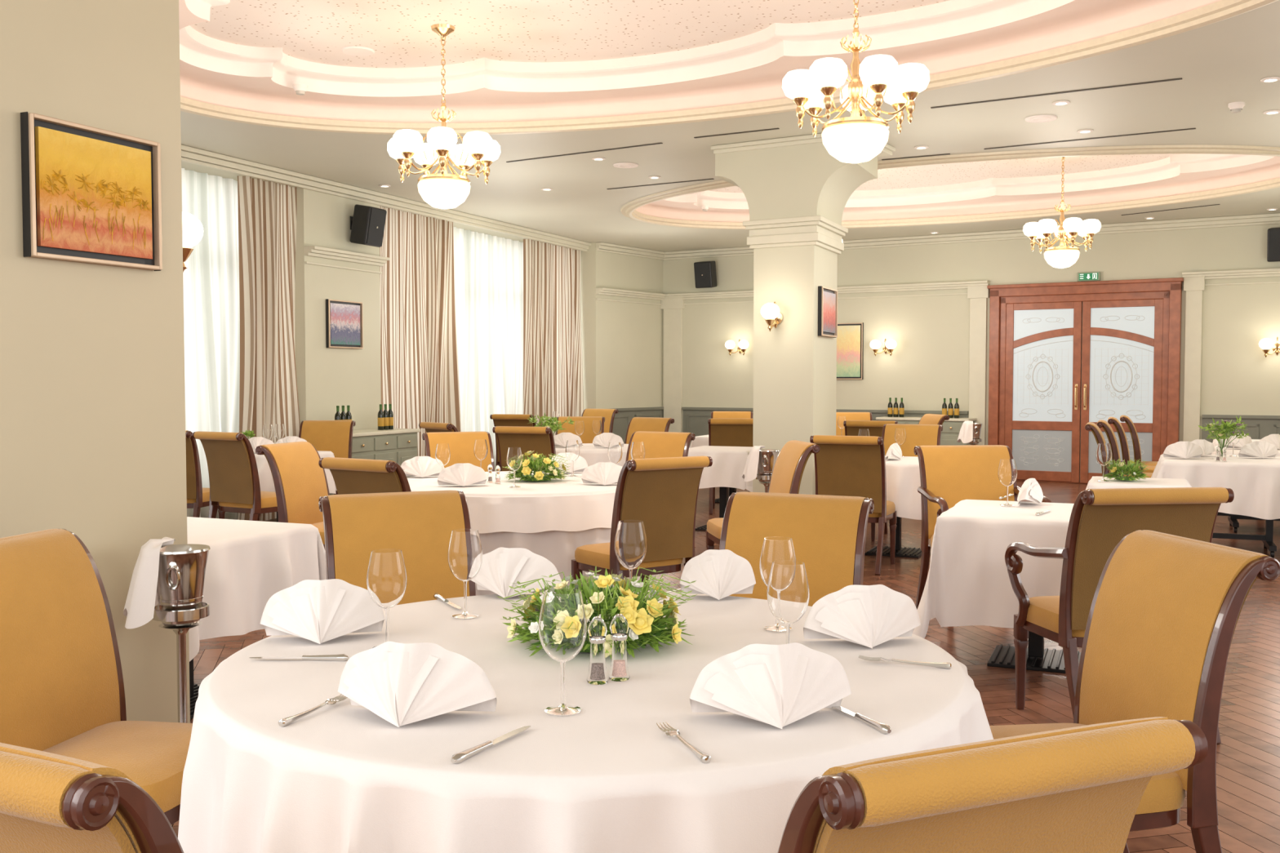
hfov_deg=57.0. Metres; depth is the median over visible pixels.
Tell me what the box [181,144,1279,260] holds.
trim
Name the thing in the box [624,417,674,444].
dining chair
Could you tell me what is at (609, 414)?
dining chair
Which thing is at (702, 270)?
grille
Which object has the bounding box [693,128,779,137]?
ceiling vent
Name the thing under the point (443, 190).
chandelier
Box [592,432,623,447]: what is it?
napkin
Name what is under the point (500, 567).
napkin
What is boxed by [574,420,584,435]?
bowl
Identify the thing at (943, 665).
fork
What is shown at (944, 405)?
bottle
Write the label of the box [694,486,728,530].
square table
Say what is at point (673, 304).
trim
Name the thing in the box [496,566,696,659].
flower centerpiece
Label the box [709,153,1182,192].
ceiling panel
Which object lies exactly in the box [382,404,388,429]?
bottle
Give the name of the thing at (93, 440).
wall
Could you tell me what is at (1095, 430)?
dining chair
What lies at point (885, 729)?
table knife
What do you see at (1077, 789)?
dining chair
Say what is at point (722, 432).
dining chair
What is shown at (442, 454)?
wine glass
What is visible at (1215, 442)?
tablecloth
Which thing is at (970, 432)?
stand
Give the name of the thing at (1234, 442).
bowl
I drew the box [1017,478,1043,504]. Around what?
napkin
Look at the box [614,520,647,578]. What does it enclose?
wine glass
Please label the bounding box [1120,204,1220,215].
ceiling vent
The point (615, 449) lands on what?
wine glass
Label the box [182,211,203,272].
wall sconce
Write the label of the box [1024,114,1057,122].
ceiling speaker
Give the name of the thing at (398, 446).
sideboard
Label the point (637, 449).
wine glass
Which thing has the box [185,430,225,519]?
dining chair
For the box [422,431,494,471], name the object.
dining chair
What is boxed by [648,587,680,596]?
table knife
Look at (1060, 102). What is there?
recessed light
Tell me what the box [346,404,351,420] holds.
bottle
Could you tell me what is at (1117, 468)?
flower centerpiece
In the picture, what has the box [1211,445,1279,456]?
tablecloth
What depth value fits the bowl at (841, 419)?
12.72 m
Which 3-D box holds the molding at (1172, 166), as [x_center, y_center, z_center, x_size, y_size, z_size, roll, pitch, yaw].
[3.220,-2.784,12.826,6.490,0.190,3.353,2,3,34]
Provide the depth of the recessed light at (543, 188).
12.41 m
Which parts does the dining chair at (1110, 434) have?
panel, backrest, rail, seat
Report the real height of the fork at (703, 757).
0.015 m
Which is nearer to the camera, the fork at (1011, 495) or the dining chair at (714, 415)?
the fork at (1011, 495)
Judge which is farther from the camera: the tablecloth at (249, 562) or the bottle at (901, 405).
the bottle at (901, 405)
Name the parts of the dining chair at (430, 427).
panel, rail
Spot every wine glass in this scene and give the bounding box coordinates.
[262,424,273,439]
[274,423,284,439]
[366,548,407,648]
[435,443,450,469]
[447,528,482,618]
[473,439,488,467]
[506,447,522,487]
[538,587,586,715]
[552,411,559,417]
[565,440,579,476]
[574,420,584,445]
[591,419,601,435]
[607,442,622,464]
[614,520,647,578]
[630,441,644,459]
[760,537,795,631]
[767,560,809,644]
[837,415,845,435]
[857,428,869,435]
[894,427,906,457]
[997,458,1017,506]
[1095,443,1111,481]
[1227,428,1239,456]
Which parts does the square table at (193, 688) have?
plate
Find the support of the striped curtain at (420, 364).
hanging from the wall at (622, 342)
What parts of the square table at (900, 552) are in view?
plate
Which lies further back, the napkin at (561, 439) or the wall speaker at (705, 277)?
the wall speaker at (705, 277)
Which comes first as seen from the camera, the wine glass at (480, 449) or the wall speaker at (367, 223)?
the wine glass at (480, 449)
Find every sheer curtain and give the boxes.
[181,168,239,519]
[453,226,523,471]
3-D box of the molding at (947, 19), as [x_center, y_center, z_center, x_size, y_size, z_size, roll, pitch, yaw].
[-0.060,-2.534,6.742,6.629,0.190,3.482,2,3,34]
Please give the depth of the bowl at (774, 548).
3.00 m
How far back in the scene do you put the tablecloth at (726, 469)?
10.56 m
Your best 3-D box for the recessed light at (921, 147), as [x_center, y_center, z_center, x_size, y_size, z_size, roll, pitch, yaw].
[2.435,-2.414,10.197,0.124,0.011,0.124,0,2,0]
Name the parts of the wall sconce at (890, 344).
globe, arm, globe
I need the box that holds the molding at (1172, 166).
[663,153,1275,208]
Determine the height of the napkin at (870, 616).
0.147 m
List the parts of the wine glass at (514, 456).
stem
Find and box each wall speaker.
[350,204,386,247]
[693,260,716,288]
[1266,226,1279,262]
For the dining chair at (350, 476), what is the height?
0.993 m
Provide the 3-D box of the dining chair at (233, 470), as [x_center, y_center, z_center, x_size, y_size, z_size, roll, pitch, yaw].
[-3.086,0.527,9.277,0.522,0.993,0.637,1,3,30]
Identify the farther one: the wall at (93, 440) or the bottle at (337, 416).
the bottle at (337, 416)
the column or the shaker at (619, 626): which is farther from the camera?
the column
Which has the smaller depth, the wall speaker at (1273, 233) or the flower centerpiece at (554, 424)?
the flower centerpiece at (554, 424)
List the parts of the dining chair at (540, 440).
rail, backrest, rail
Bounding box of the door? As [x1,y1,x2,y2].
[986,277,1183,484]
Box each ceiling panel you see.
[190,0,949,67]
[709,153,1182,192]
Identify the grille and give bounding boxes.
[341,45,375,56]
[366,208,386,245]
[693,262,711,287]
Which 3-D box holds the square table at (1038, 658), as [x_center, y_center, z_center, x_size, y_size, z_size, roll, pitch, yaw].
[1.960,0.789,5.817,0.800,0.743,0.800,1,3,23]
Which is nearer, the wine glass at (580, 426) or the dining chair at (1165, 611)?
the dining chair at (1165, 611)
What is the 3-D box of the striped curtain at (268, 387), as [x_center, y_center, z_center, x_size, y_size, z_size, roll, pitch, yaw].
[-3.593,-0.742,11.482,0.202,3.280,0.923,1,3,23]
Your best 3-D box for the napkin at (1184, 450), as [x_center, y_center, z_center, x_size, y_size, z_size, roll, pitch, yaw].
[4.374,0.186,9.470,0.299,0.136,0.132,0,2,11]
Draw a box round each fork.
[278,693,347,727]
[656,722,711,763]
[857,655,951,669]
[999,493,1013,499]
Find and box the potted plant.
[241,430,254,439]
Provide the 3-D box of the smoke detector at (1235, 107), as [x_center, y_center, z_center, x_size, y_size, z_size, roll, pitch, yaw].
[4.344,-2.320,8.583,0.110,0.070,0.110,0,2,0]
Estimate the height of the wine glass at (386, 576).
0.235 m
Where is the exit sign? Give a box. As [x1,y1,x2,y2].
[1077,271,1100,281]
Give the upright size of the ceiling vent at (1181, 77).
0.005 m
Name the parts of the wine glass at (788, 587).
stem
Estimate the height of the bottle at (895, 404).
0.274 m
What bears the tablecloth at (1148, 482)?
on the square table
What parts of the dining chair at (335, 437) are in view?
rail, backrest, rail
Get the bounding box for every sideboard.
[329,428,420,495]
[875,416,977,445]
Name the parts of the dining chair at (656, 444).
rail, rail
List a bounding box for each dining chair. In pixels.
[0,528,192,824]
[0,742,183,852]
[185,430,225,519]
[191,431,277,520]
[255,441,329,548]
[298,420,355,494]
[318,457,411,494]
[318,489,475,604]
[418,422,458,432]
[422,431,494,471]
[489,413,536,466]
[492,426,555,471]
[555,416,604,443]
[571,456,712,586]
[581,408,618,432]
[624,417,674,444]
[625,431,695,462]
[706,440,820,550]
[707,418,753,514]
[711,411,752,492]
[719,491,874,606]
[777,716,1208,852]
[809,435,897,575]
[835,412,871,435]
[843,420,897,437]
[871,423,942,541]
[918,413,949,425]
[989,529,1279,852]
[1084,422,1111,476]
[1096,419,1152,477]
[1107,417,1155,472]
[1120,414,1158,465]
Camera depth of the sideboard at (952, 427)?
16.10 m
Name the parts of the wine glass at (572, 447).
stem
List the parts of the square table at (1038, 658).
plate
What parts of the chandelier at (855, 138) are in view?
lamp shade, lamp shade, arm, lamp shade, arm, arm, lamp shade, stem, chain, lamp shade, arm, lamp shade, arm, arm, lamp shade, lamp shade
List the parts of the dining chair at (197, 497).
panel, rail, leg, seat, seat frame, leg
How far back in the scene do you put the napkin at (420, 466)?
7.65 m
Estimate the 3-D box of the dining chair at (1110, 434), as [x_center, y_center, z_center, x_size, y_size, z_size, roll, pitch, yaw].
[4.725,0.443,11.319,0.637,0.993,0.522,1,3,22]
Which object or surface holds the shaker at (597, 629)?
on the tablecloth at (340, 777)
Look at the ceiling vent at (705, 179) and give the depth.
12.12 m
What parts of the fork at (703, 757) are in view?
handle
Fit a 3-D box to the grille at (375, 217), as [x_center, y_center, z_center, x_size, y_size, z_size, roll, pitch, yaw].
[-2.754,-2.083,12.320,0.012,0.370,0.260,12,7,23]
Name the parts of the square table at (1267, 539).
leg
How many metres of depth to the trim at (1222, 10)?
8.68 m
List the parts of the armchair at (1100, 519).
leg, arm, seat frame, seat, leg, rail, panel, backrest, rail, leg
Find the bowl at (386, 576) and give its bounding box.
[366,548,407,608]
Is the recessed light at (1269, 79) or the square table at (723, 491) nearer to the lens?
the recessed light at (1269, 79)
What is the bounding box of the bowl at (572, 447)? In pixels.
[565,440,579,461]
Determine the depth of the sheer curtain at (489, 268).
15.66 m
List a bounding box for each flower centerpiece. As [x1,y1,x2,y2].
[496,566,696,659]
[503,450,570,481]
[1104,458,1150,480]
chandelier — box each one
[386,23,500,208]
[782,0,929,163]
[1022,156,1101,268]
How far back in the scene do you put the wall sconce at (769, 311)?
9.78 m
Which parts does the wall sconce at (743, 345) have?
globe, arm, globe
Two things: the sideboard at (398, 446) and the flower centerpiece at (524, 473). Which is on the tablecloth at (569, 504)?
the flower centerpiece at (524, 473)
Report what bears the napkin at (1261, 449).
on the tablecloth at (1254, 482)
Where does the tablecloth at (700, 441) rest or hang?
on the square table at (731, 490)
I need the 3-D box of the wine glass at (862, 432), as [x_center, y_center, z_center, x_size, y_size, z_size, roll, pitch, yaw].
[1.808,0.137,9.514,0.095,0.235,0.095,0,2,0]
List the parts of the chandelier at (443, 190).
lamp shade, lamp shade, arm, arm, lamp shade, arm, lamp shade, chain, stem, lamp shade, arm, arm, lamp shade, arm, lamp shade, lamp shade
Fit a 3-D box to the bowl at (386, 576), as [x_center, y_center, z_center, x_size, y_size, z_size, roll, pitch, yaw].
[-0.605,0.367,2.817,0.095,0.138,0.095,0,2,0]
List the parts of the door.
frosted pane, frosted pane, frosted pane, handle, handle, frosted pane, frosted pane, frosted pane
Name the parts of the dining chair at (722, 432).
rail, leg, leg, panel, backrest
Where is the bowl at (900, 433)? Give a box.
[894,427,906,444]
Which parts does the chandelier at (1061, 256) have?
lamp shade, lamp shade, lamp shade, arm, arm, stem, lamp shade, chain, lamp shade, lamp shade, arm, lamp shade, lamp shade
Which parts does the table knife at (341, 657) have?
blade, handle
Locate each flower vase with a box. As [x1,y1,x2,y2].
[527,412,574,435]
[1198,416,1250,458]
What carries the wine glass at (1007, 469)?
on the tablecloth at (968, 583)
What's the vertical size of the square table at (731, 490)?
0.743 m
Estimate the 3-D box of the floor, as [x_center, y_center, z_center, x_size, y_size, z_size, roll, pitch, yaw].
[0.816,1.015,9.415,22.367,0.003,22.269,0,2,0]
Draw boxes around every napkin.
[248,436,274,452]
[260,578,385,644]
[275,435,306,444]
[337,641,497,727]
[400,456,444,477]
[437,462,487,486]
[470,547,562,598]
[548,453,588,473]
[553,432,582,447]
[581,462,622,484]
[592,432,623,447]
[680,549,755,599]
[689,642,851,728]
[803,584,920,648]
[884,443,902,459]
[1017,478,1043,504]
[1163,441,1203,458]
[1191,439,1214,456]
[1224,433,1252,448]
[1238,440,1278,457]
[1259,434,1279,448]
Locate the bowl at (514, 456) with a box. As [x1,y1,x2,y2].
[506,447,522,471]
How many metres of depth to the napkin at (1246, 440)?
10.74 m
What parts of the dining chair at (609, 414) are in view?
rail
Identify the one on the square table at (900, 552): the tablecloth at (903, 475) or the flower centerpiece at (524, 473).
the tablecloth at (903, 475)
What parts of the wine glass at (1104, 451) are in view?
stem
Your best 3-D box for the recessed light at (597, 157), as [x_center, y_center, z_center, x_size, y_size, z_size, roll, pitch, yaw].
[-0.377,-2.436,10.727,0.124,0.011,0.124,0,2,0]
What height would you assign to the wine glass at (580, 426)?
0.235 m
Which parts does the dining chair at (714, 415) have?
backrest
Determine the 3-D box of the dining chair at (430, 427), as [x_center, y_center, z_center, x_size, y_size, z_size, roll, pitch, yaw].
[-1.677,0.451,11.116,0.637,0.993,0.522,-2,3,-41]
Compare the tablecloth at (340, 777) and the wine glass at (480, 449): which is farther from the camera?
the wine glass at (480, 449)
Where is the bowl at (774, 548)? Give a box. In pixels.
[760,537,795,586]
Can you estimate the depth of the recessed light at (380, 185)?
12.20 m
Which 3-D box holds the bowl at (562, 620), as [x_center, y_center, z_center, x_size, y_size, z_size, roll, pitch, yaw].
[-0.150,0.388,2.288,0.095,0.138,0.095,0,2,0]
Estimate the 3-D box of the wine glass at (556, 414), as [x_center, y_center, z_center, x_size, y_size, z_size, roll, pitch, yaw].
[-1.035,-0.071,14.559,0.095,0.235,0.095,0,2,0]
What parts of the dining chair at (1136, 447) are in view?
panel, backrest, rail, seat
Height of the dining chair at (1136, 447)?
0.993 m
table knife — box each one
[248,653,348,661]
[433,592,461,609]
[450,725,530,764]
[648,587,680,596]
[831,706,891,734]
[1035,510,1050,515]
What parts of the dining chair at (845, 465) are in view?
rail, backrest, panel, leg, seat frame, seat, rail, leg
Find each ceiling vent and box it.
[506,142,662,162]
[606,178,714,189]
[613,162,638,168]
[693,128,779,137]
[881,153,950,159]
[930,77,1182,108]
[983,128,1195,149]
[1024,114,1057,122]
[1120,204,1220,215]
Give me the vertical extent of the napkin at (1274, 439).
0.136 m
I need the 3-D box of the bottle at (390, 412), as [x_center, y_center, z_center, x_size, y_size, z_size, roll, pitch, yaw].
[-2.687,-0.107,12.680,0.068,0.274,0.068,0,2,0]
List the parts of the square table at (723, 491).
plate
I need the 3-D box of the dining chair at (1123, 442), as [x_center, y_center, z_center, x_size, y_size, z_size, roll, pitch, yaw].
[5.185,0.406,12.219,0.637,0.993,0.522,1,3,22]
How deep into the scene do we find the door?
15.57 m
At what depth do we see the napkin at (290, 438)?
10.28 m
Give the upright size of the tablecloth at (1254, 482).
0.539 m
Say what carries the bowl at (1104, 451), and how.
on the wine glass at (1104, 451)
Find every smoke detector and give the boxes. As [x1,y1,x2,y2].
[292,83,308,95]
[701,204,709,211]
[1227,101,1244,113]
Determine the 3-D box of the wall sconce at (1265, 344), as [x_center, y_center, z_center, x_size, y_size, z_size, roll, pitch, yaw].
[7.750,-0.964,14.335,0.390,0.255,0.219,1,3,31]
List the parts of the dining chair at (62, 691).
backrest, rail, seat, seat frame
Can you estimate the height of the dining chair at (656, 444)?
0.993 m
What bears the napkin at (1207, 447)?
on the tablecloth at (1254, 482)
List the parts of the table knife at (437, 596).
handle, blade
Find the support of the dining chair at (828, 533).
on the floor
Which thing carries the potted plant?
on the tablecloth at (266, 483)
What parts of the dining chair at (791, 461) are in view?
leg, seat frame, seat, rail, backrest, rail, panel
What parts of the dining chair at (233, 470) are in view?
rail, leg, backrest, panel, seat, seat frame, rail, leg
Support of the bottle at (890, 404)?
on the sideboard at (952, 427)
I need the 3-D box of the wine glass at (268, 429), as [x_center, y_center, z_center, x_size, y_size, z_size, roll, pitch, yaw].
[-3.292,0.099,10.433,0.095,0.235,0.095,0,2,0]
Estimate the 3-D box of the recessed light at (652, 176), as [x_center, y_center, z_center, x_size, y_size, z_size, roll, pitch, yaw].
[0.146,-2.477,11.713,0.124,0.011,0.124,0,2,0]
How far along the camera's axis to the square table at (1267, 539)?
9.46 m
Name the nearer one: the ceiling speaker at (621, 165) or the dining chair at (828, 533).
the dining chair at (828, 533)
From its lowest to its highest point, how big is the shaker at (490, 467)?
0.114 m
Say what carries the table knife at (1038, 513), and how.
on the tablecloth at (968, 583)
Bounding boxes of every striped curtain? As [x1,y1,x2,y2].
[237,175,300,520]
[379,205,461,456]
[523,239,583,428]
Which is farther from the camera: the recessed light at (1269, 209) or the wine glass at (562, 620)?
the recessed light at (1269, 209)
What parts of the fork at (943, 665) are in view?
handle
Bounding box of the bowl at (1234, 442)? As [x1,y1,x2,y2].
[1227,428,1239,444]
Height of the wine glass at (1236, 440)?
0.235 m
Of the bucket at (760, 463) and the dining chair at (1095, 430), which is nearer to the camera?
the bucket at (760, 463)
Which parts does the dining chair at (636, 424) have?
rail, rail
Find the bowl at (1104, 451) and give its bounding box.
[1095,443,1111,466]
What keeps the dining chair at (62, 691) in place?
on the floor
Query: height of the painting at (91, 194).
0.446 m
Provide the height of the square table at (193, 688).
0.743 m
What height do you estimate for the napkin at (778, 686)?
0.149 m
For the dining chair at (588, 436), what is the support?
on the floor
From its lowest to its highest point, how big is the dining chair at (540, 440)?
0.993 m
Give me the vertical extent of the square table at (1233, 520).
0.742 m
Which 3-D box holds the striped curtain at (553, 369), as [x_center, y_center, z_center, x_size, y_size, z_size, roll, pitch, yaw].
[-1.243,-0.962,16.830,0.194,3.280,1.739,1,3,24]
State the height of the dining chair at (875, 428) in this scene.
0.993 m
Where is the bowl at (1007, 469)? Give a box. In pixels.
[997,458,1017,486]
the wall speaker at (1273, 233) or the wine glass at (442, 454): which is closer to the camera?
the wine glass at (442, 454)
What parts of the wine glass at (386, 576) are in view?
stem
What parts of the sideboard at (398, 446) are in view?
drawer, cabinet door, drawer, cabinet door, panel, drawer, cabinet door, panel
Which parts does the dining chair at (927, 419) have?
rail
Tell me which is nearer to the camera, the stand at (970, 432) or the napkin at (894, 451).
the napkin at (894, 451)
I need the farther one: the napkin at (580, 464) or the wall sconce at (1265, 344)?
the wall sconce at (1265, 344)
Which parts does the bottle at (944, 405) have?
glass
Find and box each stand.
[123,537,210,723]
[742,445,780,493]
[956,420,982,444]
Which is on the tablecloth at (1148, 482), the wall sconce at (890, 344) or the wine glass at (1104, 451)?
the wine glass at (1104, 451)
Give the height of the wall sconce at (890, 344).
0.255 m
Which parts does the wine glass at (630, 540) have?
stem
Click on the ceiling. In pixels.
(1219, 64)
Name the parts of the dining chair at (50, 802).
panel, rail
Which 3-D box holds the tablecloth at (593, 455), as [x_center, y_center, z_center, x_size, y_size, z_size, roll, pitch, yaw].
[-0.439,0.537,11.228,1.236,0.696,1.226,0,2,0]
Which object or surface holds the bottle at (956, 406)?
on the sideboard at (952, 427)
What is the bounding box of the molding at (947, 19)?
[179,0,1074,96]
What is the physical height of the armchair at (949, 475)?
0.993 m
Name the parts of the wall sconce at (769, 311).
globe, arm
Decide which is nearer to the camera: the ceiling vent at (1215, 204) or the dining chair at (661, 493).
the dining chair at (661, 493)
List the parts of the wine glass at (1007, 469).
stem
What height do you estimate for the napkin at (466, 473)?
0.136 m
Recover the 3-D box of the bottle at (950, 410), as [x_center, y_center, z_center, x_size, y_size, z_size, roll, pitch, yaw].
[4.294,-0.255,16.287,0.068,0.274,0.068,0,2,0]
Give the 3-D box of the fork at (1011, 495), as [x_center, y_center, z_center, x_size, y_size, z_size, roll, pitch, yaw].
[1.986,0.381,6.391,0.026,0.015,0.205,2,3,34]
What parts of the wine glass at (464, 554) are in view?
stem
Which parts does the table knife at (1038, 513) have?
handle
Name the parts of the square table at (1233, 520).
leg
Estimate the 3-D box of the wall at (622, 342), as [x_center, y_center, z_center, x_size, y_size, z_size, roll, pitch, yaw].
[-3.325,-0.813,12.479,1.104,3.400,15.048,1,3,26]
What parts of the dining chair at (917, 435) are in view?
leg, rail, leg, backrest, rail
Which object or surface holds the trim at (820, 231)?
attached to the column
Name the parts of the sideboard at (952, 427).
drawer, panel, drawer, cabinet door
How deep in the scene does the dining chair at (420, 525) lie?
4.13 m
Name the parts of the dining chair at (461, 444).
rail, rail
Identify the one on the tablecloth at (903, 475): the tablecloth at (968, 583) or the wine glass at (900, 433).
the wine glass at (900, 433)
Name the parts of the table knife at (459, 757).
handle, blade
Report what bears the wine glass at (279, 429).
on the tablecloth at (266, 483)
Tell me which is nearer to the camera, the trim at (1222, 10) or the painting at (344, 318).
the trim at (1222, 10)
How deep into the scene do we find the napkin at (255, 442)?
10.15 m
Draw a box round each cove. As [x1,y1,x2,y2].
[178,0,1220,123]
[635,155,1279,222]
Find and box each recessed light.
[378,184,391,186]
[541,187,552,190]
[591,156,605,159]
[648,175,661,178]
[914,145,928,149]
[1052,100,1070,105]
[1076,128,1093,133]
[1260,76,1279,82]
[1262,109,1279,114]
[1266,208,1278,210]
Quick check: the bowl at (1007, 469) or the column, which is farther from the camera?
the column
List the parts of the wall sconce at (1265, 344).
globe, arm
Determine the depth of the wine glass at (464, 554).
3.17 m
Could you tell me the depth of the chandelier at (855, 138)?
6.12 m
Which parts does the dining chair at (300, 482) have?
panel, rail, backrest, seat, rail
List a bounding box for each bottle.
[334,405,341,420]
[340,405,346,420]
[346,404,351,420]
[377,404,384,430]
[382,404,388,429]
[387,404,393,429]
[887,397,892,417]
[893,397,897,417]
[899,397,904,417]
[942,398,946,414]
[947,398,953,417]
[954,398,959,417]
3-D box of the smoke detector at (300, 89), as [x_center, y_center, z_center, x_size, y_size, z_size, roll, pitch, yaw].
[-2.507,-2.485,8.701,0.110,0.070,0.110,0,2,0]
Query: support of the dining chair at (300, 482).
on the floor
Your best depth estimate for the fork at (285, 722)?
2.27 m
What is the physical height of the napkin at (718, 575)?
0.143 m
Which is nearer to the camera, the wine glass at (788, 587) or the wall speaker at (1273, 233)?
the wine glass at (788, 587)
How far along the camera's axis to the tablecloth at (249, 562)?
4.91 m
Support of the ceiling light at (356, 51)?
attached to the ceiling panel at (400, 33)
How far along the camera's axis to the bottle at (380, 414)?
12.50 m
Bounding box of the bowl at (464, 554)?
[447,528,482,581]
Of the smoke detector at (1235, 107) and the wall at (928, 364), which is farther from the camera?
the wall at (928, 364)
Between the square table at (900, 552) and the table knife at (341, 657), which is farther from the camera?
the square table at (900, 552)
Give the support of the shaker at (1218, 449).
on the tablecloth at (1254, 482)
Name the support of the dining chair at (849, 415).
on the floor
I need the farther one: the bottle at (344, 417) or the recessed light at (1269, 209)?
the recessed light at (1269, 209)
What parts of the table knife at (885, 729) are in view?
blade, handle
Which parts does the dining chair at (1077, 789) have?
rail, panel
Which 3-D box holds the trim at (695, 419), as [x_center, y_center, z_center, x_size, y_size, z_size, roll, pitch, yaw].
[4.448,-0.104,16.410,10.304,2.000,1.707,1,3,21]
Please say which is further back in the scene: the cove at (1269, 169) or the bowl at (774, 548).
the cove at (1269, 169)
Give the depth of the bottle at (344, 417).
11.92 m
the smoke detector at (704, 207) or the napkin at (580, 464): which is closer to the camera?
the napkin at (580, 464)
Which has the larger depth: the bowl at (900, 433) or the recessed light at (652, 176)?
the recessed light at (652, 176)
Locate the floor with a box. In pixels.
[171,480,1279,852]
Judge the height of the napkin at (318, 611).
0.151 m
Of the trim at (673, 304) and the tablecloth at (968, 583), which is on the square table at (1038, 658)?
the tablecloth at (968, 583)
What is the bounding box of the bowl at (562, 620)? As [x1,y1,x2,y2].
[538,587,586,662]
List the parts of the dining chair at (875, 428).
panel, backrest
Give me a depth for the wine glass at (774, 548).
3.01 m
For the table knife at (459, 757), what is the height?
0.017 m
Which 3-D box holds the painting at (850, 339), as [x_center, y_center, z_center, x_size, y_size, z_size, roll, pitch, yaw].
[2.948,-1.105,17.315,0.687,0.826,0.044,1,3,31]
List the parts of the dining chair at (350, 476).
panel, rail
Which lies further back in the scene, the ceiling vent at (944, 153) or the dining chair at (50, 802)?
the ceiling vent at (944, 153)
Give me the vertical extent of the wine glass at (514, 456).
0.235 m
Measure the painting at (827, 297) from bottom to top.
0.416 m
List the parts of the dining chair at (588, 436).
rail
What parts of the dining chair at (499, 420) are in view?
rail, backrest, panel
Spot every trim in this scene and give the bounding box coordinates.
[180,0,1278,135]
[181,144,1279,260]
[303,245,1279,444]
[610,406,1279,447]
[620,144,1279,229]
[711,133,895,254]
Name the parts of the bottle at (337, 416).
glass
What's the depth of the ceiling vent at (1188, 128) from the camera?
9.82 m
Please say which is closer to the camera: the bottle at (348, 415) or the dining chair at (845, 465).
the dining chair at (845, 465)
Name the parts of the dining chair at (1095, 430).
panel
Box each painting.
[20,111,162,271]
[325,298,363,348]
[817,285,837,337]
[836,322,863,379]
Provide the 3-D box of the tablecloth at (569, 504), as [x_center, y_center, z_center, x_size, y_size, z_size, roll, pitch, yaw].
[-0.755,0.451,7.425,1.789,0.216,1.800,0,2,0]
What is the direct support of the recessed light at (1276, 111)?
in the ceiling
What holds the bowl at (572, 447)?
on the wine glass at (572, 447)
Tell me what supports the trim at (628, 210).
attached to the ceiling
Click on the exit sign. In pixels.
(1091, 276)
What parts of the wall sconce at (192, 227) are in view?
globe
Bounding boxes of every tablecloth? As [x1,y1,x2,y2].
[177,590,993,852]
[186,516,326,662]
[253,450,337,493]
[407,471,617,533]
[475,527,656,595]
[555,443,628,466]
[688,435,708,448]
[688,445,752,492]
[885,456,921,519]
[912,499,1074,638]
[1085,475,1191,489]
[1151,453,1279,519]
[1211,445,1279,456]
[1212,439,1260,447]
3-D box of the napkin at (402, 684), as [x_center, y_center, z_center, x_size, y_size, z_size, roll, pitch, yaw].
[-0.436,0.480,2.233,0.315,0.149,0.139,0,2,9]
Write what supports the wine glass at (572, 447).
on the tablecloth at (569, 504)
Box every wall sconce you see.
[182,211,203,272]
[724,339,748,355]
[760,302,782,331]
[870,338,896,355]
[1258,337,1279,357]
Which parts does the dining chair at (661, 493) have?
leg, leg, rail, seat, seat frame, leg, panel, backrest, rail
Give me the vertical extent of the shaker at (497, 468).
0.114 m
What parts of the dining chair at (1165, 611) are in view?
seat, rail, leg, seat frame, backrest, leg, rail, panel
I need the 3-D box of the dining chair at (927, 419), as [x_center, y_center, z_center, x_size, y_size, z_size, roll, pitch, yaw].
[3.099,0.359,13.367,0.637,0.993,0.522,0,2,-12]
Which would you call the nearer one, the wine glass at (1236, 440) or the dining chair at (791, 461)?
the dining chair at (791, 461)
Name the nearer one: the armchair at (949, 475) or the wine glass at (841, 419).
the armchair at (949, 475)
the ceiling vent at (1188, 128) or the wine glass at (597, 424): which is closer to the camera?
the ceiling vent at (1188, 128)
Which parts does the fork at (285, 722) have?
handle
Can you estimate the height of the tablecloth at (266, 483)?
0.486 m
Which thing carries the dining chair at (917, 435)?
on the floor
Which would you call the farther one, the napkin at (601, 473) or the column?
the column
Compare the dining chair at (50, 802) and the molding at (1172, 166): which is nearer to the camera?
the dining chair at (50, 802)
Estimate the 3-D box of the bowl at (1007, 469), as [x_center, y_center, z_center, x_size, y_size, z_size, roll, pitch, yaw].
[1.861,0.234,5.965,0.095,0.138,0.095,0,2,0]
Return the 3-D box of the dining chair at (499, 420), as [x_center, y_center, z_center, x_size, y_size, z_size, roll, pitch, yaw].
[-1.374,0.345,13.699,0.522,0.993,0.637,1,2,18]
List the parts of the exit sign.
panel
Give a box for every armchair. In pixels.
[913,444,1052,607]
[1004,487,1234,744]
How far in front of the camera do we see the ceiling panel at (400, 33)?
7.81 m
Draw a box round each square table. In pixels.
[189,658,199,719]
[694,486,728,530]
[715,487,736,502]
[864,516,921,558]
[986,631,1080,673]
[1212,511,1276,557]
[1227,515,1279,533]
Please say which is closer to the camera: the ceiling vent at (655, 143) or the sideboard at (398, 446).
the ceiling vent at (655, 143)
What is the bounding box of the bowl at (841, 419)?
[837,415,845,428]
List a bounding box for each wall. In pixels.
[0,0,190,723]
[181,161,662,519]
[662,223,1279,453]
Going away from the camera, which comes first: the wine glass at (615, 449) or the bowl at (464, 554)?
the bowl at (464, 554)
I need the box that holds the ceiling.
[180,0,1279,252]
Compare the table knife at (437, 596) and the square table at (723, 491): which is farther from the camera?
the square table at (723, 491)
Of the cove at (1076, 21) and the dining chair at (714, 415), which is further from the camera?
the dining chair at (714, 415)
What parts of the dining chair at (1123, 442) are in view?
panel, backrest, rail, seat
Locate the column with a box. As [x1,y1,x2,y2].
[715,142,877,494]
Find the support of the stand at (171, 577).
on the floor
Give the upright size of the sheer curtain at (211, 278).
3.280 m
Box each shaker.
[487,463,493,482]
[494,465,500,484]
[586,616,608,684]
[608,613,630,681]
[1215,446,1220,461]
[1222,447,1226,462]
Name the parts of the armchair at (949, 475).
rail, leg, seat, arm, backrest, rail, arm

